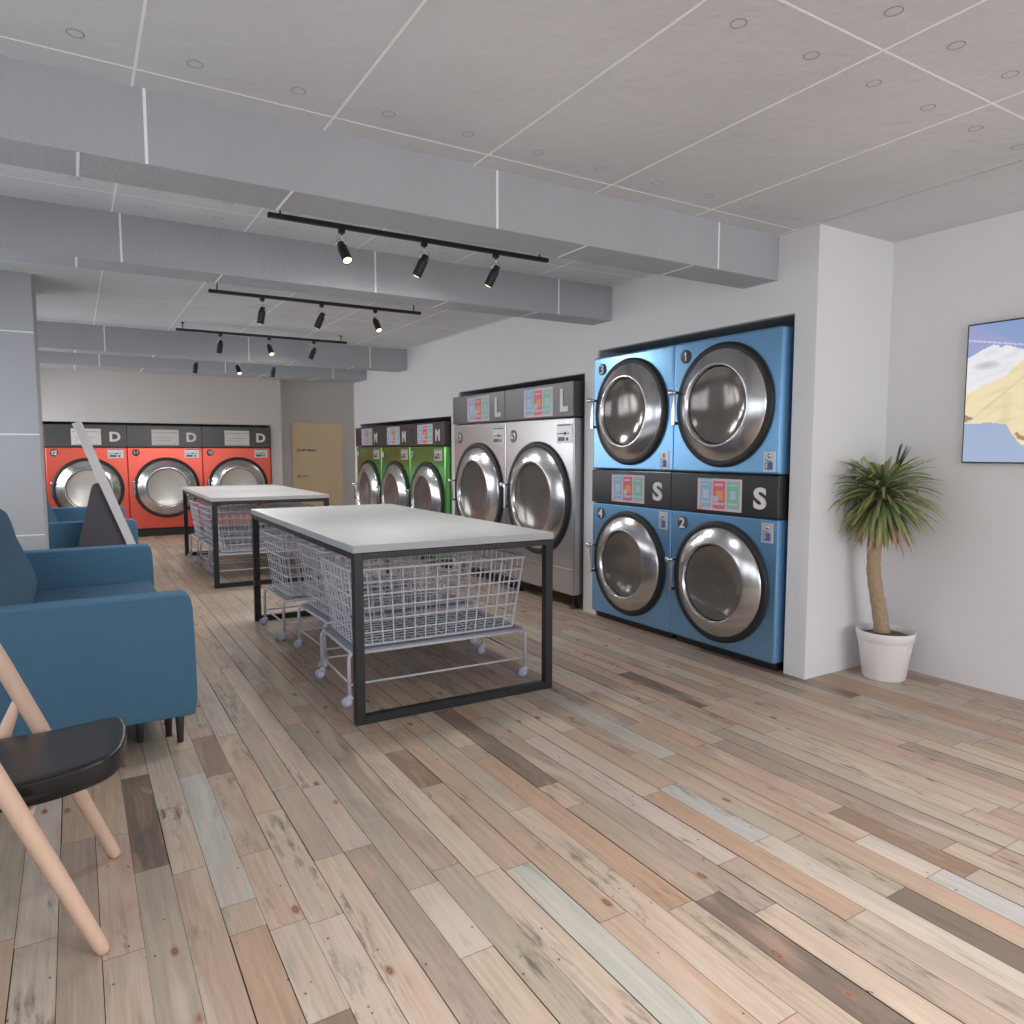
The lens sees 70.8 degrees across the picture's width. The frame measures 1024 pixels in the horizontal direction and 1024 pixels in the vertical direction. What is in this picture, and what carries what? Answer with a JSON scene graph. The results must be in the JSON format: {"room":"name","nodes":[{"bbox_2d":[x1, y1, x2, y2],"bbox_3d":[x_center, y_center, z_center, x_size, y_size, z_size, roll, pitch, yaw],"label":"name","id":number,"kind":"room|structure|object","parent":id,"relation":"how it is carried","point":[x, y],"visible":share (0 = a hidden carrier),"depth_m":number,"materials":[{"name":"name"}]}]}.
{"room":"laundry","nodes":[
{"label":"laundry","id":0,"kind":"room"},
{"bbox_2d":[0,270,48,550],"bbox_3d":[-3.877,-0.409,5.219,0.800,2.536,0.776,-3,6,-31],"label":"column","id":1,"kind":"structure","parent":0,"point":[23,497],"depth_m":5.02,"materials":[{"name":"paint"}]},
{"bbox_2d":[40,367,283,507],"bbox_3d":[-5.789,-0.918,11.305,4.065,2.526,0.900,-3,6,-31],"label":"wall","id":2,"kind":"structure","parent":0,"point":[67,395],"depth_m":10.99,"materials":[{"name":"white paint"}]},
{"bbox_2d":[42,421,271,495],"bbox_3d":[-5.551,-0.530,11.466,3.175,1.725,0.830,-3,6,-31],"label":"trim","id":3,"kind":"structure","parent":2,"relation":"attached to","point":[44,422],"depth_m":11.46,"materials":[{"name":"black metal"}]},
{"bbox_2d":[280,380,355,507],"bbox_3d":[-3.189,-1.068,13.081,2.240,2.526,0.150,-3,6,-31],"label":"wall","id":4,"kind":"structure","parent":0,"point":[301,401],"depth_m":12.80,"materials":[{"name":"white paint"}]},
{"bbox_2d":[290,422,343,506],"bbox_3d":[-3.445,-0.685,12.822,0.921,1.805,0.099,-3,6,-31],"label":"door","id":5,"kind":"structure","parent":4,"relation":"in","point":[316,448],"depth_m":12.82,"materials":[{"name":"wood"}]},
{"bbox_2d":[0,532,1023,1023],"bbox_3d":[-1.167,0.826,5.678,6.800,0.003,18.706,-3,6,-31],"label":"floor","id":6,"kind":"structure","parent":0,"point":[667,830],"depth_m":2.35,"materials":[{"name":"brown wood"}]},
{"bbox_2d":[0,644,126,955],"bbox_3d":[-1.351,0.611,1.966,0.523,1.058,0.542,-2,5,-25],"label":"wooden chair","id":7,"kind":"object","parent":6,"relation":"on","point":[44,765],"visible":1,"depth_m":1.92,"materials":[{"name":"brown wood"}]},
{"bbox_2d":[43,424,129,518],"bbox_3d":[-6.359,-0.453,10.811,1.038,1.682,0.878,-3,6,-31],"label":"dryer","id":8,"kind":"object","parent":6,"relation":"on","point":[70,476],"visible":0.7,"depth_m":10.44,"materials":[{"name":"red metal"}]},
{"bbox_2d":[71,428,100,444],"bbox_3d":[-6.177,-1.091,10.451,0.375,0.235,0.001,-3,6,-31],"label":"poster","id":9,"kind":"object","parent":8,"relation":"attached to","point":[94,434],"depth_m":10.48,"materials":[{"name":"white paper"}]},
{"bbox_2d":[47,500,138,548],"bbox_3d":[-4.293,0.217,7.082,0.980,0.975,1.990,-3,6,-31],"label":"sofa","id":10,"kind":"object","parent":6,"relation":"on","point":[65,524],"visible":0.21,"depth_m":6.25,"materials":[{"name":"teal fabric"}]},
{"bbox_2d":[0,509,197,742],"bbox_3d":[-2.308,0.501,3.725,0.980,0.975,1.990,-3,6,-31],"label":"sofa","id":11,"kind":"object","parent":6,"relation":"on","point":[89,633],"visible":0.98,"depth_m":3.02,"materials":[{"name":"teal fabric"}]},
{"bbox_2d":[0,509,37,605],"bbox_3d":[-2.562,0.334,3.557,0.306,0.615,1.740,-3,6,-31],"label":"cushion","id":12,"kind":"object","parent":11,"relation":"on","point":[18,568],"depth_m":3.70,"materials":[{"name":"fabric"}]},
{"bbox_2d":[33,581,156,602],"bbox_3d":[-2.229,0.590,3.781,0.765,0.137,1.746,-3,6,-31],"label":"seat cushion","id":13,"kind":"object","parent":11,"relation":"on","point":[82,589],"depth_m":4.38,"materials":[{"name":"fabric"}]},
{"bbox_2d":[72,421,155,588],"bbox_3d":[-3.463,0.004,6.197,0.718,1.549,0.250,-3,6,-31],"label":"sign board","id":14,"kind":"object","parent":6,"relation":"on","point":[104,524],"visible":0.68,"depth_m":6.07,"materials":[{"name":"grey"}]},
{"bbox_2d":[126,425,204,536],"bbox_3d":[-5.470,-0.498,11.348,1.038,1.682,0.878,-3,6,-31],"label":"dryer","id":15,"kind":"object","parent":6,"relation":"on","point":[162,461],"visible":0.81,"depth_m":11.01,"materials":[{"name":"red metal"}]},
{"bbox_2d":[151,430,178,444],"bbox_3d":[-5.288,-1.137,10.989,0.375,0.235,0.001,-3,6,-31],"label":"poster","id":16,"kind":"object","parent":15,"relation":"attached to","point":[158,437],"depth_m":10.99,"materials":[{"name":"white paper"}]},
{"bbox_2d":[202,427,270,531],"bbox_3d":[-4.580,-0.544,11.886,1.038,1.682,0.878,-3,6,-31],"label":"dryer","id":17,"kind":"object","parent":6,"relation":"on","point":[231,455],"visible":0.56,"depth_m":11.54,"materials":[{"name":"red metal"}]},
{"bbox_2d":[224,431,248,445],"bbox_3d":[-4.399,-1.182,11.526,0.375,0.235,0.001,-3,6,-31],"label":"poster","id":18,"kind":"object","parent":17,"relation":"attached to","point":[231,438],"depth_m":11.52,"materials":[{"name":"white paper"}]},
{"bbox_2d":[187,499,288,562],"bbox_3d":[-3.374,0.200,8.867,1.089,0.707,0.598,-3,6,-32],"label":"cart","id":19,"kind":"object","parent":6,"relation":"on","point":[199,535],"visible":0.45,"depth_m":8.65,"materials":[{"name":"grey metal"}]},
{"bbox_2d":[189,499,285,536],"bbox_3d":[-3.365,0.051,8.860,1.038,0.411,0.598,-3,6,-32],"label":"wire basket","id":20,"kind":"object","parent":19,"relation":"on","point":[197,534],"depth_m":8.66,"materials":[{"name":"silver metal"}]},
{"bbox_2d":[192,532,284,538],"bbox_3d":[-3.365,0.266,8.879,1.000,0.010,0.564,-3,6,-32],"label":"tray","id":21,"kind":"object","parent":19,"relation":"on","point":[197,535],"depth_m":8.64,"materials":[{"name":"silver metal"}]},
{"bbox_2d":[197,502,305,571],"bbox_3d":[-2.971,0.254,8.225,1.089,0.707,0.598,-3,6,-32],"label":"cart","id":22,"kind":"object","parent":6,"relation":"on","point":[209,542],"visible":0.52,"depth_m":8.03,"materials":[{"name":"grey metal"}]},
{"bbox_2d":[199,502,303,543],"bbox_3d":[-2.962,0.105,8.218,1.038,0.411,0.598,-3,6,-32],"label":"wire basket","id":23,"kind":"object","parent":22,"relation":"on","point":[206,511],"depth_m":8.04,"materials":[{"name":"silver metal"}]},
{"bbox_2d":[202,539,302,545],"bbox_3d":[-2.962,0.321,8.236,1.000,0.010,0.564,-3,6,-32],"label":"tray","id":24,"kind":"object","parent":22,"relation":"on","point":[209,542],"depth_m":7.98,"materials":[{"name":"silver metal"}]},
{"bbox_2d":[182,485,329,588],"bbox_3d":[-2.969,0.183,8.153,1.117,0.862,2.515,-3,6,-30],"label":"folding table","id":25,"kind":"object","parent":6,"relation":"on","point":[234,494],"visible":0.77,"depth_m":7.23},
{"bbox_2d":[208,504,322,578],"bbox_3d":[-2.597,0.307,7.589,1.089,0.707,0.598,-3,6,-29],"label":"cart","id":26,"kind":"object","parent":6,"relation":"on","point":[231,549],"visible":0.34,"depth_m":7.42,"materials":[{"name":"grey metal"}]},
{"bbox_2d":[209,504,316,551],"bbox_3d":[-2.587,0.159,7.582,1.038,0.411,0.598,-3,6,-29],"label":"wire basket","id":27,"kind":"object","parent":26,"relation":"on","point":[247,547],"depth_m":7.43,"materials":[{"name":"silver metal"}]},
{"bbox_2d":[219,542,308,553],"bbox_3d":[-2.587,0.374,7.601,1.000,0.010,0.564,-3,6,-29],"label":"tray","id":28,"kind":"object","parent":26,"relation":"on","point":[247,549],"depth_m":7.41,"materials":[{"name":"silver metal"}]},
{"bbox_2d":[259,530,422,640],"bbox_3d":[-1.281,0.491,5.418,1.089,0.707,0.598,-3,6,-32],"label":"cart","id":29,"kind":"object","parent":6,"relation":"on","point":[292,591],"visible":0.49,"depth_m":5.21,"materials":[{"name":"grey metal"}]},
{"bbox_2d":[263,530,415,596],"bbox_3d":[-1.271,0.343,5.412,1.038,0.411,0.598,-3,6,-32],"label":"wire basket","id":30,"kind":"object","parent":29,"relation":"on","point":[292,589],"depth_m":5.24,"materials":[{"name":"silver metal"}]},
{"bbox_2d":[266,575,418,599],"bbox_3d":[-1.271,0.558,5.430,1.000,0.010,0.564,-3,6,-32],"label":"tray","id":31,"kind":"object","parent":29,"relation":"on","point":[277,591],"depth_m":5.25,"materials":[{"name":"silver metal"}]},
{"bbox_2d":[352,426,381,504],"bbox_3d":[-1.667,-0.358,10.053,0.878,1.621,0.950,-3,6,-31],"label":"washing machine","id":32,"kind":"object","parent":6,"relation":"on","point":[369,451],"visible":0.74,"depth_m":9.80,"materials":[{"name":"green metal"}]},
{"bbox_2d":[361,429,371,444],"bbox_3d":[-1.980,-1.023,9.827,0.001,0.220,0.416,-3,6,-31],"label":"poster","id":33,"kind":"object","parent":32,"relation":"attached to","point":[366,434],"depth_m":9.84,"materials":[{"name":"paper"}]},
{"bbox_2d":[293,541,476,667],"bbox_3d":[-0.839,0.544,4.794,1.089,0.707,0.598,-3,6,-32],"label":"cart","id":34,"kind":"object","parent":6,"relation":"on","point":[319,608],"visible":0.48,"depth_m":4.67,"materials":[{"name":"grey metal"}]},
{"bbox_2d":[297,541,472,616],"bbox_3d":[-0.829,0.395,4.787,1.038,0.411,0.598,-3,6,-32],"label":"wire basket","id":35,"kind":"object","parent":34,"relation":"on","point":[319,608],"depth_m":4.67,"materials":[{"name":"silver metal"}]},
{"bbox_2d":[301,590,473,621],"bbox_3d":[-0.829,0.611,4.805,1.000,0.010,0.564,-3,6,-32],"label":"tray","id":36,"kind":"object","parent":34,"relation":"on","point":[311,608],"depth_m":4.67,"materials":[{"name":"silver metal"}]},
{"bbox_2d":[376,424,410,506],"bbox_3d":[-1.174,-0.290,9.242,0.878,1.621,0.950,-3,6,-31],"label":"washing machine","id":37,"kind":"object","parent":6,"relation":"on","point":[394,439],"visible":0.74,"depth_m":8.98,"materials":[{"name":"green metal"}]},
{"bbox_2d":[387,426,399,444],"bbox_3d":[-1.487,-0.955,9.016,0.001,0.220,0.416,-3,6,-31],"label":"poster","id":38,"kind":"object","parent":37,"relation":"attached to","point":[393,432],"depth_m":9.01,"materials":[{"name":"paper"}]},
{"bbox_2d":[250,504,553,725],"bbox_3d":[-0.879,0.473,4.719,1.117,0.862,2.475,-3,6,-30],"label":"folding table","id":39,"kind":"object","parent":6,"relation":"on","point":[357,533],"visible":0.89,"depth_m":3.90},
{"bbox_2d":[315,549,527,707],"bbox_3d":[-0.518,0.601,4.120,1.089,0.707,0.598,-3,6,-29],"label":"cart","id":40,"kind":"object","parent":6,"relation":"on","point":[381,634],"visible":0.89,"depth_m":4.02,"materials":[{"name":"grey metal"}]},
{"bbox_2d":[320,549,524,646],"bbox_3d":[-0.507,0.452,4.113,1.038,0.411,0.598,-3,6,-29],"label":"wire basket","id":41,"kind":"object","parent":40,"relation":"on","point":[448,625],"depth_m":4.02,"materials":[{"name":"silver metal"}]},
{"bbox_2d":[324,609,522,652],"bbox_3d":[-0.507,0.667,4.131,1.000,0.010,0.564,-3,6,-29],"label":"tray","id":42,"kind":"object","parent":40,"relation":"on","point":[378,645],"depth_m":4.04,"materials":[{"name":"silver metal"}]},
{"bbox_2d":[404,421,451,567],"bbox_3d":[-0.680,-0.221,8.430,0.878,1.621,0.950,-3,6,-31],"label":"washing machine","id":43,"kind":"object","parent":6,"relation":"on","point":[430,443],"visible":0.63,"depth_m":8.07,"materials":[{"name":"green metal"}]},
{"bbox_2d":[417,424,432,443],"bbox_3d":[-0.993,-0.886,8.205,0.001,0.220,0.416,-3,6,-31],"label":"poster","id":44,"kind":"object","parent":43,"relation":"attached to","point":[424,431],"depth_m":8.20,"materials":[{"name":"paper"}]},
{"bbox_2d":[448,390,512,587],"bbox_3d":[-0.042,-0.248,7.342,0.878,1.857,1.067,-3,6,-31],"label":"washing machine","id":45,"kind":"object","parent":6,"relation":"on","point":[480,428],"visible":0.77,"depth_m":7.04,"materials":[{"name":"silver metal"}]},
{"bbox_2d":[467,395,488,421],"bbox_3d":[-0.333,-1.011,7.072,0.001,0.240,0.448,-3,6,-31],"label":"poster","id":46,"kind":"object","parent":45,"relation":"attached to","point":[477,405],"depth_m":7.07,"materials":[{"name":"paper"}]},
{"bbox_2d":[500,381,584,608],"bbox_3d":[0.513,-0.171,6.431,0.878,1.857,1.067,-3,6,-31],"label":"washing machine","id":47,"kind":"object","parent":6,"relation":"on","point":[546,424],"visible":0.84,"depth_m":6.03,"materials":[{"name":"silver metal"}]},
{"bbox_2d":[524,387,552,417],"bbox_3d":[0.222,-0.934,6.161,0.001,0.240,0.448,-3,6,-31],"label":"poster","id":48,"kind":"object","parent":47,"relation":"attached to","point":[538,401],"depth_m":6.15,"materials":[{"name":"paper"}]},
{"bbox_2d":[586,345,675,638],"bbox_3d":[1.154,-0.162,5.436,0.898,2.008,0.870,-3,6,-31],"label":"dryer","id":49,"kind":"object","parent":6,"relation":"on","point":[631,405],"visible":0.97,"depth_m":5.17,"materials":[{"name":"blue metal"}]},
{"bbox_2d":[612,474,644,503],"bbox_3d":[0.843,-0.171,5.256,0.001,0.201,0.362,-3,6,-31],"label":"poster","id":50,"kind":"object","parent":49,"relation":"attached to","point":[626,488],"depth_m":5.25,"materials":[{"name":"paper"}]},
{"bbox_2d":[665,326,794,670],"bbox_3d":[1.607,-0.099,4.692,0.898,2.008,0.870,-3,6,-31],"label":"dryer","id":51,"kind":"object","parent":6,"relation":"on","point":[731,419],"visible":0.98,"depth_m":4.39,"materials":[{"name":"blue metal"}]},
{"bbox_2d":[697,478,741,512],"bbox_3d":[1.295,-0.108,4.512,0.001,0.201,0.362,-3,6,-31],"label":"poster","id":52,"kind":"object","parent":51,"relation":"attached to","point":[714,495],"depth_m":4.51,"materials":[{"name":"paper"}]},
{"bbox_2d":[856,623,916,682],"bbox_3d":[2.146,0.814,4.151,0.312,0.278,0.312,-3,6,-31],"label":"pot","id":53,"kind":"object","parent":6,"relation":"on","point":[885,652],"depth_m":4.05,"materials":[{"name":"white ceramic"}]},
{"bbox_2d":[828,443,948,682],"bbox_3d":[2.110,0.288,4.024,0.630,1.348,0.497,-3,6,-31],"label":"potted palm","id":54,"kind":"object","parent":6,"relation":"on","point":[885,649],"visible":1,"depth_m":4.05,"materials":[{"name":"plant"}]},
{"bbox_2d":[0,0,1023,382],"bbox_3d":[-1.056,-1.734,5.373,6.500,0.102,16.100,-3,6,-31],"label":"ceiling","id":55,"kind":"structure","parent":0,"point":[894,121],"depth_m":2.56,"materials":[{"name":"paint"}]},
{"bbox_2d":[192,360,275,377],"bbox_3d":[-3.272,-1.791,8.586,1.665,0.328,0.139,-3,6,-31],"label":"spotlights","id":56,"kind":"object","parent":55,"relation":"hanging from","point":[195,365],"visible":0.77,"depth_m":8.56,"materials":[{"name":"black metal"}]},
{"bbox_2d":[176,322,346,359],"bbox_3d":[-2.480,-1.708,7.283,1.665,0.273,0.144,-3,6,-31],"label":"track","id":57,"kind":"object","parent":55,"relation":"hanging from","point":[220,344],"visible":1,"depth_m":7.26,"materials":[{"name":"black metal"}]},
{"bbox_2d":[208,283,420,332],"bbox_3d":[-1.485,-1.570,5.647,1.664,0.273,0.121,-3,5,-28],"label":"track","id":58,"kind":"object","parent":55,"relation":"hanging from","point":[261,313],"visible":0.92,"depth_m":5.62,"materials":[{"name":"black metal"}]},
{"bbox_2d":[267,211,548,287],"bbox_3d":[-0.493,-1.430,3.970,1.654,0.270,0.123,-3,6,-34],"label":"track","id":59,"kind":"object","parent":55,"relation":"hanging from","point":[345,255],"visible":0.96,"depth_m":3.93,"materials":[{"name":"black metal"}]},
{"bbox_2d":[354,224,893,679],"bbox_3d":[0.062,-0.600,7.481,0.870,2.536,7.630,-3,6,-31],"label":"wall","id":60,"kind":"structure","parent":0,"point":[836,283],"depth_m":4.23,"materials":[{"name":"white paint"}]},
{"bbox_2d":[39,351,366,382],"bbox_3d":[-4.077,-1.877,9.014,4.510,0.270,0.542,-3,6,-31],"label":"beam","id":61,"kind":"structure","parent":60,"relation":"attached to","point":[47,359],"depth_m":8.88,"materials":[{"name":"paint"}]},
{"bbox_2d":[37,321,406,371],"bbox_3d":[-3.268,-1.765,7.685,4.510,0.270,0.262,-3,6,-31],"label":"beam","id":62,"kind":"structure","parent":60,"relation":"attached to","point":[52,336],"depth_m":7.57,"materials":[{"name":"paint"}]},
{"bbox_2d":[0,195,611,324],"bbox_3d":[-1.238,-1.483,4.352,4.510,0.270,0.244,-3,6,-31],"label":"beam","id":63,"kind":"structure","parent":60,"relation":"attached to","point":[35,231],"depth_m":4.13,"materials":[{"name":"paint"}]},
{"bbox_2d":[0,55,778,288],"bbox_3d":[-0.462,-1.375,3.077,4.510,0.270,0.254,-3,6,-31],"label":"beam","id":64,"kind":"structure","parent":60,"relation":"attached to","point":[52,119],"depth_m":2.82,"materials":[{"name":"paint"}]},
{"bbox_2d":[362,314,794,570],"bbox_3d":[0.110,-0.598,7.517,0.950,2.526,7.580,-3,6,-31],"label":"trim","id":65,"kind":"structure","parent":60,"relation":"attached to","point":[788,320],"depth_m":5.34,"materials":[{"name":"black metal"}]},
{"bbox_2d":[880,210,1023,699],"bbox_3d":[3.662,-0.154,2.201,0.150,2.536,5.175,-3,6,-31],"label":"wall","id":66,"kind":"structure","parent":0,"point":[961,589],"depth_m":4.03,"materials":[{"name":"white paint"}]},
{"bbox_2d":[961,317,1023,463],"bbox_3d":[2.820,-0.594,3.378,0.035,0.744,1.310,-3,6,-31],"label":"wall picture","id":67,"kind":"object","parent":66,"relation":"attached to","point":[993,421],"visible":1,"depth_m":3.79,"materials":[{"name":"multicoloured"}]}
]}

